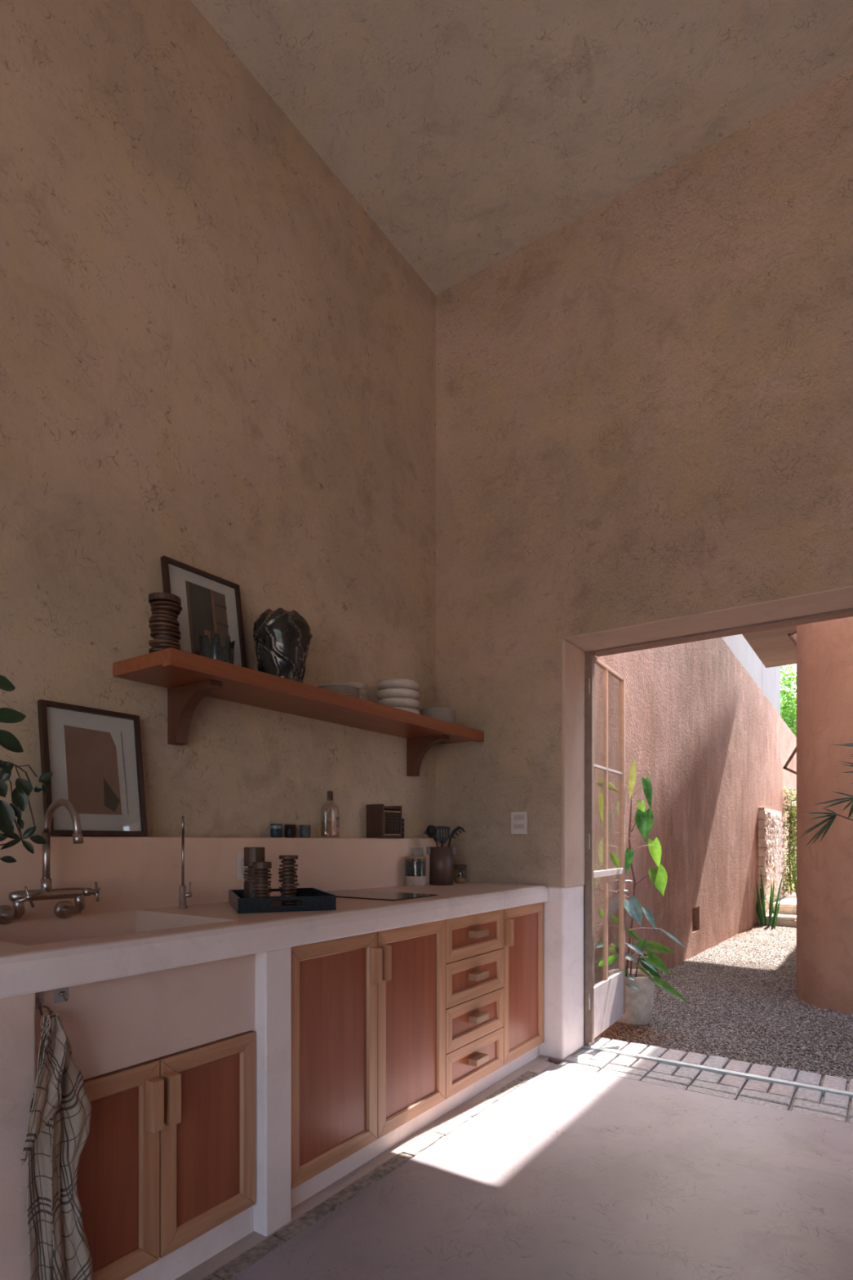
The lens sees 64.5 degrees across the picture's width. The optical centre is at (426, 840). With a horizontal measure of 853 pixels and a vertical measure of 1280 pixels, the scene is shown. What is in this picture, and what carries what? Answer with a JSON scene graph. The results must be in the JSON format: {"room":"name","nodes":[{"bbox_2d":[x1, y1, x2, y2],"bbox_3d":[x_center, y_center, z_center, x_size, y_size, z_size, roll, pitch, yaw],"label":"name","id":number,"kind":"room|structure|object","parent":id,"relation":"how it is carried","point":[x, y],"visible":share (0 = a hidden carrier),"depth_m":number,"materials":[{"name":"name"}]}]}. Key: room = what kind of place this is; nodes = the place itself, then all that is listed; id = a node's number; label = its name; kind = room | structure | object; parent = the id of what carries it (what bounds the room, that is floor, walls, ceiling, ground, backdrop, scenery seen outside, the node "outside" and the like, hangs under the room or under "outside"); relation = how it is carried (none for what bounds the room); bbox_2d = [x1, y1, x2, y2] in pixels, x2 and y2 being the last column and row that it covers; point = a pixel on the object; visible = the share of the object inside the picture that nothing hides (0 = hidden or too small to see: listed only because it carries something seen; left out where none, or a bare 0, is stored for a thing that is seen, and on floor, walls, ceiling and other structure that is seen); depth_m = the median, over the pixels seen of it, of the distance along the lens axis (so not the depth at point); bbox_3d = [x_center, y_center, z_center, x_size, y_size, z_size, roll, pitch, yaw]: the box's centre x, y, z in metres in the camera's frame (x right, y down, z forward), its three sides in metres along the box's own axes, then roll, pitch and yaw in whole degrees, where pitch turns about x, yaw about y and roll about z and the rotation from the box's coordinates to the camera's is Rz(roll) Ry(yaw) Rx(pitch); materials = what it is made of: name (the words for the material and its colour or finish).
{"room":"kitchen","nodes":[
{"label":"kitchen","id":0,"kind":"room"},
{"bbox_2d":[0,0,435,838],"bbox_3d":[-1.865,-0.930,1.621,0.300,4.860,7.170,0,0,34],"label":"wall","id":1,"kind":"structure","parent":0,"point":[215,360],"depth_m":2.73,"materials":[{"name":"paint"}]},
{"bbox_2d":[112,647,484,776],"bbox_3d":[-0.395,-0.507,3.201,0.343,0.266,2.102,0,0,34],"label":"wall shelf","id":2,"kind":"object","parent":1,"relation":"attached to","point":[188,677],"visible":1,"depth_m":2.73,"materials":[{"name":"brown wood"}]},
{"bbox_2d":[148,591,182,653],"bbox_3d":[-0.919,-0.748,2.376,0.113,0.212,0.111,0,0,34],"label":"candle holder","id":3,"kind":"object","parent":2,"relation":"on","point":[166,607],"visible":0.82,"depth_m":2.34,"materials":[{"name":"brown wood"}]},
{"bbox_2d":[160,555,247,667],"bbox_3d":[-0.878,-0.861,2.699,0.083,0.439,0.361,0,0,34],"label":"picture frame","id":4,"kind":"object","parent":2,"relation":"on","point":[211,604],"visible":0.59,"depth_m":2.70,"materials":[{"name":"brown wood"}]},
{"bbox_2d":[185,580,228,653],"bbox_3d":[-0.871,-0.852,2.709,0.047,0.332,0.191,0,0,34],"label":"print","id":5,"kind":"object","parent":4,"relation":"attached to","point":[206,606],"depth_m":2.70},
{"bbox_2d":[199,632,235,664],"bbox_3d":[-0.801,-0.709,2.584,0.123,0.138,0.123,0,0,-33],"label":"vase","id":6,"kind":"object","parent":2,"relation":"on","point":[215,651],"visible":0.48,"depth_m":2.53,"materials":[{"name":"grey glass"}]},
{"bbox_2d":[253,607,312,682],"bbox_3d":[-0.620,-0.810,2.901,0.245,0.338,0.253,0,0,34],"label":"vase","id":7,"kind":"object","parent":2,"relation":"on","point":[282,637],"visible":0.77,"depth_m":2.81,"materials":[{"name":"ceramic"}]},
{"bbox_2d":[338,692,359,697],"bbox_3d":[-0.405,-0.647,3.082,0.200,0.013,0.200,0,0,34],"label":"plate","id":8,"kind":"object","parent":2,"relation":"on","point":[348,694],"visible":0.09,"depth_m":3.02,"materials":[{"name":"grey ceramic"}]},
{"bbox_2d":[329,689,359,696],"bbox_3d":[-0.405,-0.660,3.082,0.200,0.013,0.200,0,0,34],"label":"plate","id":9,"kind":"object","parent":8,"relation":"on","point":[335,691],"visible":0.16,"depth_m":3.01,"materials":[{"name":"grey ceramic"}]},
{"bbox_2d":[321,686,359,693],"bbox_3d":[-0.405,-0.673,3.082,0.200,0.013,0.200,0,0,34],"label":"plate","id":10,"kind":"object","parent":9,"relation":"on","point":[327,687],"visible":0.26,"depth_m":3.01,"materials":[{"name":"grey ceramic"}]},
{"bbox_2d":[317,684,359,690],"bbox_3d":[-0.405,-0.686,3.082,0.200,0.013,0.200,0,0,34],"label":"plate","id":11,"kind":"object","parent":10,"relation":"on","point":[323,685],"visible":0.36,"depth_m":3.01,"materials":[{"name":"grey ceramic"}]},
{"bbox_2d":[393,706,420,714],"bbox_3d":[-0.149,-0.665,3.598,0.232,0.048,0.232,0,0,34],"label":"serving bowl","id":12,"kind":"object","parent":2,"relation":"on","point":[410,709],"visible":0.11,"depth_m":3.50,"materials":[{"name":"white ceramic"}]},
{"bbox_2d":[377,697,420,709],"bbox_3d":[-0.149,-0.714,3.598,0.232,0.048,0.232,0,0,34],"label":"serving bowl","id":13,"kind":"object","parent":12,"relation":"on","point":[396,701],"visible":0.55,"depth_m":3.50,"materials":[{"name":"white ceramic"}]},
{"bbox_2d":[376,688,420,699],"bbox_3d":[-0.149,-0.763,3.598,0.232,0.048,0.232,0,0,34],"label":"serving bowl","id":14,"kind":"object","parent":13,"relation":"on","point":[389,692],"visible":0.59,"depth_m":3.51,"materials":[{"name":"white ceramic"}]},
{"bbox_2d":[376,678,420,690],"bbox_3d":[-0.149,-0.812,3.598,0.232,0.048,0.232,0,0,34],"label":"serving bowl","id":15,"kind":"object","parent":14,"relation":"on","point":[393,682],"visible":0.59,"depth_m":3.51,"materials":[{"name":"white ceramic"}]},
{"bbox_2d":[439,719,455,723],"bbox_3d":[0.059,-0.647,3.734,0.200,0.013,0.200,0,0,34],"label":"plate","id":16,"kind":"object","parent":2,"relation":"on","point":[445,720],"visible":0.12,"depth_m":3.67,"materials":[{"name":"grey ceramic"}]},
{"bbox_2d":[430,716,455,720],"bbox_3d":[0.059,-0.659,3.734,0.200,0.013,0.200,0,0,34],"label":"plate","id":17,"kind":"object","parent":16,"relation":"on","point":[436,717],"visible":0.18,"depth_m":3.66,"materials":[{"name":"grey ceramic"}]},
{"bbox_2d":[424,714,455,719],"bbox_3d":[0.059,-0.672,3.734,0.200,0.013,0.200,0,0,34],"label":"plate","id":18,"kind":"object","parent":17,"relation":"on","point":[432,715],"visible":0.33,"depth_m":3.66,"materials":[{"name":"grey ceramic"}]},
{"bbox_2d":[421,711,455,716],"bbox_3d":[0.059,-0.684,3.734,0.200,0.013,0.200,0,0,34],"label":"plate","id":19,"kind":"object","parent":18,"relation":"on","point":[434,713],"visible":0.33,"depth_m":3.66,"materials":[{"name":"grey ceramic"}]},
{"bbox_2d":[420,710,455,714],"bbox_3d":[0.059,-0.697,3.734,0.200,0.013,0.200,0,0,34],"label":"plate","id":20,"kind":"object","parent":19,"relation":"on","point":[426,711],"visible":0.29,"depth_m":3.67,"materials":[{"name":"grey ceramic"}]},
{"bbox_2d":[419,707,455,711],"bbox_3d":[0.059,-0.709,3.734,0.200,0.013,0.200,0,0,34],"label":"plate","id":21,"kind":"object","parent":20,"relation":"on","point":[427,708],"visible":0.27,"depth_m":3.66,"materials":[{"name":"grey ceramic"}]},
{"bbox_3d":[-0.366,-0.657,3.352,0.148,0.032,0.148,0,0,34],"label":"cup","id":22,"kind":"object","parent":2,"relation":"on","visible":0},
{"bbox_2d":[359,695,367,700],"bbox_3d":[-0.366,-0.690,3.352,0.148,0.032,0.148,0,0,34],"label":"cup","id":23,"kind":"object","parent":22,"relation":"on","point":[360,696],"visible":0.1,"depth_m":3.31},
{"bbox_2d":[359,688,367,697],"bbox_3d":[-0.366,-0.723,3.352,0.148,0.032,0.148,0,0,34],"label":"cup","id":24,"kind":"object","parent":23,"relation":"on","point":[362,692],"visible":0.32,"depth_m":3.31,"materials":[{"name":"white ceramic"}]},
{"bbox_2d":[337,681,367,690],"bbox_3d":[-0.366,-0.756,3.352,0.148,0.032,0.148,0,0,34],"label":"bowl","id":25,"kind":"object","parent":24,"relation":"on","point":[362,686],"visible":0.49,"depth_m":3.29,"materials":[{"name":"white ceramic"}]},
{"bbox_2d":[190,0,852,295],"bbox_3d":[0.613,-3.510,-0.074,6.305,0.300,7.170,0,0,34],"label":"ceiling","id":26,"kind":"structure","parent":0,"point":[470,133],"depth_m":3.03,"materials":[{"name":"paint"}]},
{"bbox_2d":[212,1063,852,1279],"bbox_3d":[0.476,1.350,-0.274,5.705,0.300,6.685,0,0,34],"label":"floor","id":27,"kind":"structure","parent":0,"point":[573,1173],"depth_m":2.25,"materials":[{"name":"grey concrete"}]},
{"bbox_2d":[0,835,549,1279],"bbox_3d":[-0.779,0.594,2.272,0.759,1.213,4.070,0,0,34],"label":"kitchen counter","id":28,"kind":"object","parent":27,"relation":"on","point":[144,978],"depth_m":2.06,"materials":[{"name":"beige concrete"}]},
{"bbox_2d":[0,675,26,752],"bbox_3d":[-1.260,-0.099,1.576,0.140,0.689,0.639,0,0,34],"label":"leaf plant","id":29,"kind":"object","parent":28,"relation":"on","point":[8,740],"visible":1,"depth_m":1.82,"materials":[{"name":"green plant"}]},
{"bbox_2d":[0,760,52,862],"bbox_3d":[-1.277,0.009,1.719,0.650,0.475,0.260,0,0,-45],"label":"trailing plant","id":30,"kind":"object","parent":28,"relation":"on","point":[23,788],"visible":1,"depth_m":1.95,"materials":[{"name":"green plant"}]},
{"bbox_2d":[35,998,44,1009],"bbox_3d":[-0.874,0.364,1.526,0.035,0.040,0.034,0,0,34],"label":"hook","id":31,"kind":"object","parent":28,"relation":"attached to","point":[37,1000],"visible":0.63,"depth_m":1.53,"materials":[{"name":"silver metal"}]},
{"bbox_2d":[20,1004,92,1279],"bbox_3d":[-0.833,0.734,1.508,0.080,0.732,0.174,0,0,34],"label":"checked towel","id":32,"kind":"object","parent":31,"relation":"hanging from","point":[58,1127],"visible":1,"depth_m":1.50,"materials":[{"name":"fabric"}]},
{"bbox_2d":[0,798,100,924],"bbox_3d":[-1.097,0.065,2.040,0.305,0.376,0.266,0,0,34],"label":"mixer tap","id":33,"kind":"object","parent":28,"relation":"attached to","point":[64,909],"visible":1,"depth_m":2.03,"materials":[{"name":"silver metal"}]},
{"bbox_2d":[58,991,68,1001],"bbox_3d":[-0.843,0.358,1.573,0.035,0.040,0.034,0,0,34],"label":"hook","id":34,"kind":"object","parent":28,"relation":"attached to","point":[60,993],"visible":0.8,"depth_m":1.57,"materials":[{"name":"silver metal"}]},
{"bbox_2d":[36,699,147,836],"bbox_3d":[-1.138,-0.236,2.323,0.074,0.443,0.350,0,0,34],"label":"picture frame","id":35,"kind":"object","parent":28,"relation":"on","point":[93,756],"visible":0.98,"depth_m":2.32,"materials":[{"name":"brown wood"}]},
{"bbox_2d":[63,725,128,815],"bbox_3d":[-1.135,-0.238,2.331,0.035,0.295,0.214,0,0,34],"label":"print","id":36,"kind":"object","parent":35,"relation":"attached to","point":[95,757],"depth_m":2.33},
{"bbox_2d":[0,910,234,945],"bbox_3d":[-0.986,0.344,1.995,0.540,0.192,0.620,0,0,34],"label":"sink","id":37,"kind":"object","parent":28,"relation":"in","point":[40,929],"depth_m":2.22,"materials":[{"name":"beige concrete"}]},
{"bbox_2d":[76,1030,255,1279],"bbox_3d":[-0.922,0.847,1.936,0.592,0.530,0.662,0,0,34],"label":"base cabinet","id":38,"kind":"object","parent":28,"relation":"on","point":[167,1157],"visible":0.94,"depth_m":1.79,"materials":[{"name":"brown wood"}]},
{"bbox_2d":[177,815,191,908],"bbox_3d":[-0.887,0.078,2.453,0.048,0.336,0.075,0,0,8],"label":"tap","id":39,"kind":"object","parent":28,"relation":"on","point":[183,895],"visible":1,"depth_m":2.46,"materials":[{"name":"silver metal"}]},
{"bbox_2d":[236,852,248,879],"bbox_3d":[-0.753,0.104,2.806,0.008,0.112,0.082,0,0,34],"label":"wall outlet","id":40,"kind":"object","parent":28,"relation":"attached to","point":[240,855],"visible":0.48,"depth_m":2.78,"materials":[{"name":"plastic"}]},
{"bbox_2d":[0,881,547,955],"bbox_3d":[-0.740,0.290,2.245,0.662,0.087,4.070,0,0,34],"label":"countertop","id":41,"kind":"structure","parent":28,"relation":"on","point":[223,910],"depth_m":2.35,"materials":[{"name":"white concrete"}]},
{"bbox_2d":[270,823,282,837],"bbox_3d":[-0.672,-0.044,3.017,0.054,0.060,0.053,0,0,34],"label":"cup","id":42,"kind":"object","parent":28,"relation":"on","point":[275,828],"visible":1,"depth_m":3.00,"materials":[{"name":"blue ceramic"}]},
{"bbox_2d":[228,887,336,913],"bbox_3d":[-0.552,0.221,2.536,0.336,0.051,0.425,0,0,-20],"label":"serving tray","id":43,"kind":"object","parent":28,"relation":"on","point":[313,899],"visible":0.84,"depth_m":2.36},
{"bbox_2d":[243,847,265,897],"bbox_3d":[-0.638,0.131,2.503,0.080,0.211,0.078,0,0,7],"label":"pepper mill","id":44,"kind":"object","parent":43,"relation":"on","point":[251,855],"visible":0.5,"depth_m":2.47,"materials":[{"name":"brown wood"}]},
{"bbox_2d":[252,861,271,903],"bbox_3d":[-0.587,0.156,2.406,0.069,0.160,0.070,0,0,34],"label":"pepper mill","id":45,"kind":"object","parent":43,"relation":"on","point":[261,883],"visible":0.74,"depth_m":2.38,"materials":[{"name":"brown wood"}]},
{"bbox_2d":[278,855,298,904],"bbox_3d":[-0.511,0.145,2.502,0.076,0.180,0.075,0,0,34],"label":"pepper mill","id":46,"kind":"object","parent":43,"relation":"on","point":[288,871],"visible":0.93,"depth_m":2.48,"materials":[{"name":"brown wood"}]},
{"bbox_2d":[284,824,296,837],"bbox_3d":[-0.623,-0.043,3.088,0.052,0.059,0.051,0,0,34],"label":"cup","id":47,"kind":"object","parent":28,"relation":"on","point":[290,829],"visible":0.97,"depth_m":3.07,"materials":[{"name":"black ceramic"}]},
{"bbox_2d":[299,825,310,837],"bbox_3d":[-0.569,-0.043,3.167,0.051,0.058,0.051,0,0,34],"label":"cup","id":48,"kind":"object","parent":28,"relation":"on","point":[304,830],"visible":0.89,"depth_m":3.15,"materials":[{"name":"grey ceramic"}]},
{"bbox_2d":[320,791,338,837],"bbox_3d":[-0.472,-0.128,3.306,0.069,0.228,0.106,0,0,34],"label":"liquor bottle","id":49,"kind":"object","parent":28,"relation":"on","point":[330,793],"visible":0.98,"depth_m":3.29,"materials":[{"name":"clear glass"}]},
{"bbox_2d":[290,920,445,1190],"bbox_3d":[-0.402,0.728,2.679,0.611,0.775,0.920,0,0,34],"label":"base cabinet","id":50,"kind":"object","parent":28,"relation":"on","point":[368,1011],"visible":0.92,"depth_m":2.46,"materials":[{"name":"brown wood"}]},
{"bbox_2d":[324,889,437,901],"bbox_3d":[-0.262,0.244,3.042,0.533,0.006,0.325,0,0,34],"label":"cooktop","id":51,"kind":"object","parent":28,"relation":"in","point":[353,894],"visible":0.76,"depth_m":2.98,"materials":[{"name":"black glass"}]},
{"bbox_2d":[366,804,401,838],"bbox_3d":[-0.227,-0.103,3.642,0.112,0.178,0.170,0,0,34],"label":"radio","id":52,"kind":"object","parent":28,"relation":"on","point":[383,821],"visible":1,"depth_m":3.59,"materials":[{"name":"brown wood"}]},
{"bbox_2d":[401,818,404,838],"bbox_3d":[-0.151,-0.068,3.724,0.046,0.108,0.040,0,0,34],"label":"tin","id":53,"kind":"object","parent":28,"relation":"on","point":[402,820],"visible":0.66,"depth_m":3.71,"materials":[{"name":"black metal"}]},
{"bbox_2d":[404,856,426,885],"bbox_3d":[-0.059,0.167,3.712,0.118,0.158,0.118,0,0,34],"label":"jar","id":54,"kind":"object","parent":28,"relation":"on","point":[415,876],"visible":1,"depth_m":3.67,"materials":[{"name":"clear glass"}]},
{"bbox_2d":[411,847,423,861],"bbox_3d":[-0.051,0.085,3.831,0.008,0.090,0.114,0,0,34],"label":"wall outlet","id":55,"kind":"object","parent":28,"relation":"attached to","point":[415,851],"visible":0.83,"depth_m":3.83,"materials":[{"name":"plastic"}]},
{"bbox_2d":[426,846,456,885],"bbox_3d":[0.083,0.141,3.778,0.168,0.211,0.132,0,0,0],"label":"utensil holder","id":56,"kind":"object","parent":28,"relation":"on","point":[441,859],"visible":0.99,"depth_m":3.72,"materials":[{"name":"brown ceramic"}]},
{"bbox_2d":[423,825,438,847],"bbox_3d":[0.028,0.068,3.778,0.094,0.306,0.058,0,0,26],"label":"ladle","id":57,"kind":"object","parent":56,"relation":"in","point":[430,831],"visible":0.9,"depth_m":3.76,"materials":[{"name":"black plastic"}]},
{"bbox_2d":[426,825,436,837],"bbox_3d":[0.027,-0.051,3.778,0.058,0.070,0.057,0,0,34],"label":"bowl","id":58,"kind":"object","parent":57,"relation":"on","point":[431,829],"depth_m":3.76,"materials":[{"name":"black plastic"}]},
{"bbox_2d":[435,826,449,847],"bbox_3d":[0.090,0.067,3.799,0.085,0.297,0.019,0,0,-10],"label":"slotted turner","id":59,"kind":"object","parent":56,"relation":"in","point":[442,840],"visible":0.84,"depth_m":3.80,"materials":[{"name":"black plastic"}]},
{"bbox_2d":[447,826,465,847],"bbox_3d":[0.157,0.068,3.778,0.125,0.296,0.025,0,0,-1],"label":"server","id":60,"kind":"object","parent":56,"relation":"in","point":[458,828],"visible":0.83,"depth_m":3.77,"materials":[{"name":"black plastic"}]},
{"bbox_2d":[454,864,466,883],"bbox_3d":[0.200,0.194,3.940,0.068,0.106,0.068,0,0,34],"label":"glass jar","id":61,"kind":"object","parent":28,"relation":"on","point":[460,879],"visible":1,"depth_m":3.92,"materials":[{"name":"clear glass"}]},
{"bbox_2d":[444,909,503,1098],"bbox_3d":[0.010,0.728,3.281,0.611,0.775,0.527,0,0,34],"label":"drawers","id":62,"kind":"object","parent":28,"relation":"on","point":[474,943],"visible":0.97,"depth_m":3.10,"materials":[{"name":"brown wood"}]},
{"bbox_2d":[502,902,543,1065],"bbox_3d":[0.295,0.728,3.697,0.611,0.775,0.475,0,0,34],"label":"base cabinet","id":63,"kind":"object","parent":28,"relation":"on","point":[523,926],"visible":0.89,"depth_m":3.54,"materials":[{"name":"brown wood"}]},
{"bbox_2d":[174,1055,553,1279],"bbox_3d":[-0.297,1.216,2.306,0.125,0.048,3.470,0,0,34],"label":"band","id":64,"kind":"object","parent":27,"relation":"on","point":[247,1251],"visible":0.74,"depth_m":2.35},
{"bbox_2d":[435,67,852,1064],"bbox_3d":[2.648,-0.930,2.635,6.005,4.860,0.400,0,0,34],"label":"wall","id":65,"kind":"structure","parent":0,"point":[644,406],"depth_m":3.49,"materials":[{"name":"paint"}]},
{"bbox_2d":[511,811,527,834],"bbox_3d":[0.526,-0.100,3.838,0.100,0.127,0.010,0,0,34],"label":"light switch","id":66,"kind":"object","parent":65,"relation":"attached to","point":[518,820],"visible":1,"depth_m":3.83,"materials":[{"name":"plastic"}]},
{"bbox_2d":[540,885,583,1059],"bbox_3d":[0.769,0.727,3.854,0.157,0.946,0.306,0,0,34],"label":"trim","id":67,"kind":"structure","parent":65,"relation":"attached to","point":[563,914],"depth_m":3.74,"materials":[{"name":"white paint"}]},
{"bbox_2d":[561,584,852,888],"bbox_3d":[2.177,-0.426,2.943,3.230,1.372,0.384,0,0,34],"label":"trim","id":68,"kind":"structure","parent":65,"relation":"attached to","point":[574,648],"depth_m":3.69,"materials":[{"name":"paint"}]},
{"bbox_2d":[584,608,852,1046],"bbox_3d":[2.283,0.050,3.086,3.216,2.300,0.128,0,0,34],"label":"door frame","id":69,"kind":"structure","parent":65,"relation":"in","point":[844,613],"depth_m":3.58,"materials":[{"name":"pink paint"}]},
{"bbox_2d":[585,653,632,1042],"bbox_3d":[1.135,0.043,4.235,0.085,2.255,0.744,0,0,34],"label":"door","id":70,"kind":"structure","parent":69,"relation":"attached to","point":[605,1000],"depth_m":4.16,"materials":[{"name":"grey paint"}]},
{"bbox_2d":[720,1067,851,1122],"bbox_3d":[2.543,1.365,2.747,5.705,0.270,0.635,0,0,34],"label":"grout","id":71,"kind":"structure","parent":65,"relation":"attached to","point":[822,1080],"depth_m":3.20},
{"bbox_2d":[559,1036,852,1123],"bbox_3d":[2.206,1.218,2.978,3.223,0.044,0.631,0,0,34],"label":"threshold","id":72,"kind":"object","parent":71,"relation":"on","point":[672,1068],"visible":0.95,"depth_m":3.44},
{"label":"outside","id":73,"kind":"structure","parent":0,"visible":0},
{"bbox_3d":[0.000,1.605,0.000,60.000,0.190,80.000,0,0,34],"label":"ground","id":74,"kind":"structure","parent":73,"visible":0},
{"bbox_2d":[594,637,796,984],"bbox_3d":[4.627,-0.690,9.841,0.250,4.479,13.751,0,0,37],"label":"wall","id":75,"kind":"structure","parent":74,"relation":"on","point":[713,750],"depth_m":7.13,"materials":[{"name":"pink paint"}]},
{"bbox_2d":[594,933,852,1083],"bbox_3d":[6.866,1.386,6.449,7.950,0.248,10.600,0,0,34],"label":"gravel bed","id":76,"kind":"object","parent":74,"relation":"on","point":[823,1030],"depth_m":4.35,"materials":[{"name":"grey gravel"}]},
{"bbox_2d":[595,758,689,1026],"bbox_3d":[1.447,0.349,4.581,0.330,1.825,0.732,0,0,-23],"label":"potted plant","id":77,"kind":"object","parent":76,"relation":"on","point":[639,984],"visible":0.84,"depth_m":4.54,"materials":[{"name":"green plant"}]},
{"bbox_2d":[608,968,654,1026],"bbox_3d":[1.418,1.089,4.676,0.310,0.345,0.310,0,0,34],"label":"pot","id":78,"kind":"object","parent":77,"relation":"attached to","point":[638,1004],"depth_m":4.55,"materials":[{"name":"grey concrete"}]},
{"bbox_2d":[594,924,852,1084],"bbox_3d":[4.551,1.255,6.019,4.509,0.046,7.061,0,0,34],"label":"gravel","id":79,"kind":"object","parent":76,"relation":"on","point":[776,945],"visible":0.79,"depth_m":4.89,"materials":[{"name":"gravel"}]},
{"bbox_2d":[595,924,763,1046],"bbox_3d":[3.080,1.238,6.999,0.869,0.015,6.984,0,0,34],"label":"leaf litter","id":80,"kind":"object","parent":79,"relation":"on","point":[611,1029],"visible":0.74,"depth_m":4.34,"materials":[{"name":"brown plant"}]},
{"bbox_2d":[755,872,782,926],"bbox_3d":[4.965,0.789,9.960,0.523,0.945,0.383,0,0,34],"label":"snake plant","id":81,"kind":"object","parent":79,"relation":"on","point":[760,913],"visible":0.84,"depth_m":9.82,"materials":[{"name":"green plant"}]},
{"bbox_2d":[800,742,852,846],"bbox_3d":[2.719,-0.210,4.020,2.137,2.945,1.066,0,0,34],"label":"palm","id":82,"kind":"object","parent":79,"relation":"on","point":[833,815],"visible":0.7,"depth_m":4.07,"materials":[{"name":"green plant"}]},
{"bbox_2d":[758,807,787,924],"bbox_3d":[5.716,0.405,11.099,0.141,1.790,2.647,0,0,34],"label":"stone wall","id":83,"kind":"structure","parent":76,"relation":"on","point":[771,853],"depth_m":10.44,"materials":[{"name":"stone"}]},
{"bbox_2d":[765,893,796,927],"bbox_3d":[6.175,1.157,10.930,0.888,0.409,2.985,0,0,34],"label":"stone steps","id":84,"kind":"structure","parent":76,"relation":"on","point":[787,915],"depth_m":10.10,"materials":[{"name":"stone"}]},
{"bbox_2d":[782,786,796,895],"bbox_3d":[6.507,0.018,11.598,0.710,1.888,0.997,0,0,34],"label":"climbing vine","id":85,"kind":"object","parent":84,"relation":"on","point":[793,815],"visible":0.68,"depth_m":11.68,"materials":[{"name":"green plant"}]},
{"bbox_2d":[786,855,796,896],"bbox_3d":[6.478,0.560,11.588,0.427,0.792,0.514,0,0,-37],"label":"clump","id":86,"kind":"object","parent":84,"relation":"on","point":[793,874],"visible":0.11,"depth_m":11.62,"materials":[{"name":"green plant"}]},
{"bbox_2d":[722,634,780,715],"bbox_3d":[3.469,-2.350,10.954,2.555,7.900,12.800,0,0,34],"label":"building","id":87,"kind":"structure","parent":74,"relation":"on","point":[767,679],"depth_m":12.83,"materials":[{"name":"white paint"}]},
{"bbox_2d":[780,664,796,737],"bbox_3d":[9.950,-1.778,18.785,2.978,6.563,3.315,0,0,-30],"label":"leafy tree","id":88,"kind":"object","parent":74,"relation":"on","point":[788,713],"visible":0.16,"depth_m":17.93,"materials":[{"name":"green plant"}]},
{"bbox_2d":[796,616,852,1014],"bbox_3d":[6.764,-0.352,6.455,5.125,3.805,6.905,0,0,34],"label":"wall","id":89,"kind":"structure","parent":74,"relation":"on","point":[824,649],"depth_m":5.05,"materials":[{"name":"pink paint"}]},
{"bbox_2d":[742,625,796,667],"bbox_3d":[5.452,-2.410,6.502,4.345,0.300,2.770,0,0,34],"label":"canopy","id":90,"kind":"object","parent":89,"relation":"on","point":[774,647],"visible":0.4,"depth_m":7.85,"materials":[{"name":"beige wood"}]},
{"bbox_2d":[782,746,796,774],"bbox_3d":[3.457,-0.721,6.116,0.409,0.409,0.036,0,0,34],"label":"window sash","id":91,"kind":"structure","parent":89,"relation":"in","point":[793,753],"depth_m":6.18,"materials":[{"name":"orange metal"}]},
{"bbox_2d":[787,628,796,646],"bbox_3d":[3.490,-1.835,6.093,0.410,0.410,0.036,0,0,34],"label":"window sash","id":92,"kind":"structure","parent":89,"relation":"in","point":[794,631],"depth_m":6.17,"materials":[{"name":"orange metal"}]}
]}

